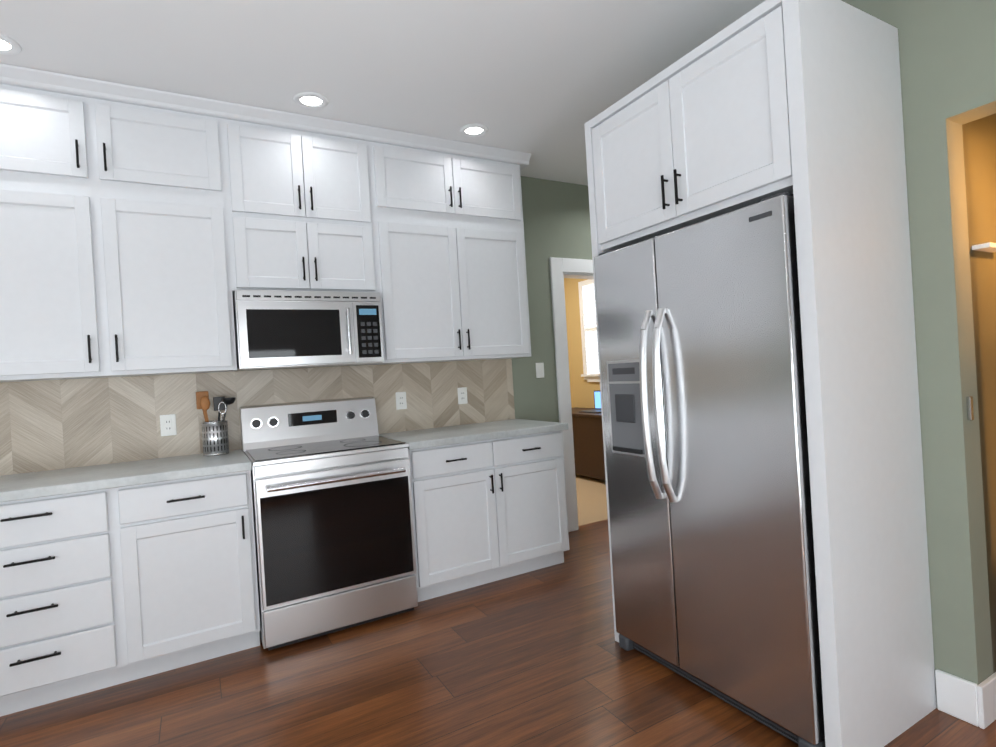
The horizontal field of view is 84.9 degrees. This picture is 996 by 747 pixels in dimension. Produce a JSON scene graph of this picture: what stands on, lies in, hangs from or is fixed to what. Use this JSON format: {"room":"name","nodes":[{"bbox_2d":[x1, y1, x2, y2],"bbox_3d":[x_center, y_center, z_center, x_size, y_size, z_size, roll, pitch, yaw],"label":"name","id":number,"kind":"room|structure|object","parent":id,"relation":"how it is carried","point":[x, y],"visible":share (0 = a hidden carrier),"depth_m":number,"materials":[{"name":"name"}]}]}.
{"room":"kitchen","nodes":[
{"label":"kitchen","id":0,"kind":"room"},
{"bbox_2d":[0,0,764,185],"bbox_3d":[-0.797,-1.486,2.719,7.640,0.100,7.920,-4,0,-29],"label":"ceiling","id":1,"kind":"structure","parent":0,"point":[542,82],"depth_m":2.46,"materials":[{"name":"white paint"}]},
{"bbox_2d":[0,33,21,54],"bbox_3d":[-2.063,-1.352,2.227,0.176,0.011,0.176,-4,0,-29],"label":"recessed light","id":2,"kind":"object","parent":1,"relation":"in","point":[9,46],"visible":0.98,"depth_m":2.26,"materials":[{"name":"white plastic"}]},
{"bbox_2d":[293,91,328,108],"bbox_3d":[-0.973,-1.419,2.836,0.176,0.011,0.176,-4,0,-29],"label":"recessed light","id":3,"kind":"object","parent":1,"relation":"in","point":[311,100],"visible":1,"depth_m":2.83,"materials":[{"name":"white plastic"}]},
{"bbox_2d":[460,123,487,136],"bbox_3d":[-0.145,-1.470,3.299,0.176,0.011,0.176,-4,0,-29],"label":"recessed light","id":4,"kind":"object","parent":1,"relation":"in","point":[473,130],"visible":1,"depth_m":3.29,"materials":[{"name":"white plastic"}]},
{"bbox_2d":[241,176,591,422],"bbox_3d":[-1.111,-0.042,3.439,7.640,2.750,0.120,-4,0,-29],"label":"wall","id":5,"kind":"structure","parent":0,"point":[556,218],"depth_m":4.20,"materials":[{"name":"green paint"}]},
{"bbox_2d":[0,63,236,381],"bbox_3d":[-1.974,-0.673,2.706,1.130,1.376,0.347,-4,0,-29],"label":"upper cabinet","id":6,"kind":"object","parent":5,"relation":"attached to","point":[145,231],"depth_m":2.59,"materials":[{"name":"white wood"}]},
{"bbox_2d":[160,414,176,435],"bbox_3d":[-1.794,0.281,2.963,0.074,0.115,0.008,-4,0,-29],"label":"electrical outlet","id":7,"kind":"object","parent":5,"relation":"attached to","point":[167,425],"visible":1,"depth_m":2.96,"materials":[{"name":"white plastic"}]},
{"bbox_2d":[0,358,514,475],"bbox_3d":[-1.557,0.376,3.103,3.850,0.772,0.010,-4,0,-29],"label":"backsplash","id":8,"kind":"structure","parent":5,"relation":"attached to","point":[46,425],"depth_m":3.01,"materials":[{"name":"tile"}]},
{"bbox_2d":[224,103,383,294],"bbox_3d":[-1.154,-0.930,3.171,0.780,0.962,0.347,-4,0,-29],"label":"upper cabinet","id":9,"kind":"object","parent":5,"relation":"attached to","point":[302,188],"depth_m":3.01,"materials":[{"name":"white wood"}]},
{"bbox_2d":[233,290,383,370],"bbox_3d":[-1.086,-0.245,3.126,0.764,0.406,0.438,-4,0,-29],"label":"microwave","id":10,"kind":"object","parent":9,"relation":"attached to","point":[276,329],"visible":1,"depth_m":2.95,"materials":[{"name":"silver metal"}]},
{"bbox_2d":[395,392,406,409],"bbox_3d":[-0.641,0.180,3.609,0.072,0.115,0.008,-4,0,-29],"label":"electrical outlet","id":11,"kind":"object","parent":5,"relation":"attached to","point":[401,402],"visible":1,"depth_m":3.61,"materials":[{"name":"white plastic"}]},
{"bbox_2d":[368,127,530,364],"bbox_3d":[-0.343,-0.773,3.618,1.051,1.376,0.347,-4,0,-29],"label":"upper cabinet","id":12,"kind":"object","parent":5,"relation":"attached to","point":[453,275],"depth_m":3.44,"materials":[{"name":"white wood"}]},
{"bbox_2d":[457,387,467,403],"bbox_3d":[-0.249,0.156,3.828,0.072,0.115,0.008,-4,0,-29],"label":"electrical outlet","id":13,"kind":"object","parent":5,"relation":"attached to","point":[462,395],"visible":1,"depth_m":3.82,"materials":[{"name":"white plastic"}]},
{"bbox_2d":[536,363,543,377],"bbox_3d":[0.322,-0.024,4.162,0.072,0.115,0.010,-4,0,-29],"label":"switch plate","id":14,"kind":"object","parent":5,"relation":"attached to","point":[539,370],"visible":1,"depth_m":4.16,"materials":[{"name":"white plastic"}]},
{"bbox_2d":[549,257,593,531],"bbox_3d":[0.857,0.143,4.537,0.980,2.140,0.172,-4,0,-29],"label":"door frame","id":15,"kind":"structure","parent":5,"relation":"attached to","point":[574,268],"depth_m":4.25,"materials":[{"name":"white wood"}]},
{"bbox_2d":[0,519,995,746],"bbox_3d":[-0.265,1.317,1.132,6.720,0.050,4.780,-4,0,-29],"label":"floor","id":16,"kind":"structure","parent":0,"point":[541,657],"depth_m":2.21,"materials":[{"name":"brown wood"}]},
{"bbox_2d":[0,487,127,716],"bbox_3d":[-2.026,0.953,2.473,0.557,0.878,0.618,-4,0,-29],"label":"base cabinet","id":17,"kind":"object","parent":16,"relation":"on","point":[112,574],"depth_m":2.25,"materials":[{"name":"white wood"}]},
{"bbox_2d":[116,471,259,681],"bbox_3d":[-1.544,0.923,2.743,0.548,0.878,0.618,-4,0,-29],"label":"base cabinet","id":18,"kind":"object","parent":16,"relation":"on","point":[189,584],"depth_m":2.48,"materials":[{"name":"white wood"}]},
{"bbox_2d":[0,449,251,502],"bbox_3d":[-2.199,0.502,2.376,2.008,0.040,0.642,-4,0,-29],"label":"countertop","id":19,"kind":"structure","parent":18,"relation":"on","point":[77,480],"depth_m":2.46,"materials":[{"name":"white stone"}]},
{"bbox_2d":[196,391,235,455],"bbox_3d":[-1.523,0.266,2.960,0.190,0.345,0.127,-4,0,-29],"label":"utensil crock","id":20,"kind":"object","parent":19,"relation":"on","point":[215,437],"visible":1,"depth_m":2.91,"materials":[{"name":"metal"}]},
{"bbox_2d":[240,397,417,649],"bbox_3d":[-0.942,0.743,3.019,0.776,1.165,0.713,-4,0,-29],"label":"range","id":21,"kind":"object","parent":16,"relation":"on","point":[333,515],"visible":1,"depth_m":2.78,"materials":[{"name":"silver metal"}]},
{"bbox_2d":[408,431,569,601],"bbox_3d":[-0.157,0.838,3.518,1.055,0.878,0.618,-4,0,-29],"label":"base cabinet","id":22,"kind":"object","parent":16,"relation":"on","point":[492,510],"depth_m":3.22,"materials":[{"name":"white wood"}]},
{"bbox_2d":[379,419,567,450],"bbox_3d":[-0.172,0.377,3.510,1.076,0.040,0.642,-4,0,-29],"label":"countertop","id":23,"kind":"structure","parent":22,"relation":"on","point":[504,429],"depth_m":3.34,"materials":[{"name":"white stone"}]},
{"bbox_2d":[594,192,825,746],"bbox_3d":[0.935,0.324,2.197,0.684,1.782,0.908,-4,0,-29],"label":"fridge","id":24,"kind":"object","parent":16,"relation":"on","point":[706,448],"visible":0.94,"depth_m":1.94,"materials":[{"name":"grey metal"}]},
{"bbox_2d":[584,0,936,746],"bbox_3d":[0.962,0.013,2.216,0.616,2.400,1.020,-4,0,-29],"label":"enclosure","id":25,"kind":"object","parent":16,"relation":"on","point":[800,100],"visible":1,"depth_m":1.78,"materials":[{"name":"white wood"}]},
{"bbox_2d":[564,278,599,407],"bbox_3d":[0.871,-0.164,4.622,2.760,2.750,0.011,-4,0,-29],"label":"wall","id":26,"kind":"structure","parent":0,"point":[582,391],"depth_m":4.48,"materials":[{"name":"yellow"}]},
{"bbox_2d":[578,279,599,381],"bbox_3d":[1.305,-0.546,6.604,0.050,1.290,1.010,-4,0,-29],"label":"window","id":27,"kind":"structure","parent":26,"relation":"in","point":[588,331],"depth_m":6.91,"materials":[{"name":"white glass"}]},
{"bbox_2d":[575,474,607,525],"bbox_3d":[0.214,1.274,5.935,3.040,0.051,3.140,-4,0,-29],"label":"floor","id":28,"kind":"structure","parent":0,"point":[591,500],"depth_m":5.21,"materials":[{"name":"beige carpet"}]},
{"bbox_2d":[571,407,604,479],"bbox_3d":[1.205,0.813,6.266,0.600,0.750,1.750,-4,0,-29],"label":"desk","id":29,"kind":"object","parent":28,"relation":"on","point":[588,444],"visible":0.29,"depth_m":6.05,"materials":[{"name":"brown wood"}]},
{"bbox_2d":[579,390,601,412],"bbox_3d":[1.126,0.322,6.266,0.255,0.239,0.340,-4,0,-29],"label":"laptop","id":30,"kind":"object","parent":29,"relation":"on","point":[597,399],"visible":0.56,"depth_m":6.39,"materials":[{"name":"grey"}]},
{"bbox_2d":[841,0,995,701],"bbox_3d":[1.784,-0.209,1.484,0.120,2.750,3.320,-4,0,-29],"label":"wall","id":31,"kind":"structure","parent":0,"point":[947,53],"depth_m":1.85,"materials":[{"name":"green paint"}]},
{"bbox_2d":[961,672,995,728],"bbox_3d":[1.783,1.097,1.923,0.436,0.140,0.045,-4,0,-29],"label":"baseboard","id":32,"kind":"structure","parent":31,"relation":"attached to","point":[967,701],"depth_m":1.82,"materials":[{"name":"white wood"}]},
{"bbox_2d":[962,113,995,672],"bbox_3d":[2.017,-0.224,1.651,0.450,2.750,1.004,-4,0,-29],"label":"wall","id":33,"kind":"structure","parent":0,"point":[979,141],"depth_m":1.91,"materials":[{"name":"orange"}]},
{"bbox_2d":[966,242,995,419],"bbox_3d":[1.690,-0.147,1.875,0.270,0.595,0.050,-4,0,-29],"label":"trim","id":34,"kind":"structure","parent":33,"relation":"attached to","point":[988,247],"depth_m":1.84,"materials":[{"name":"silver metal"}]}
]}

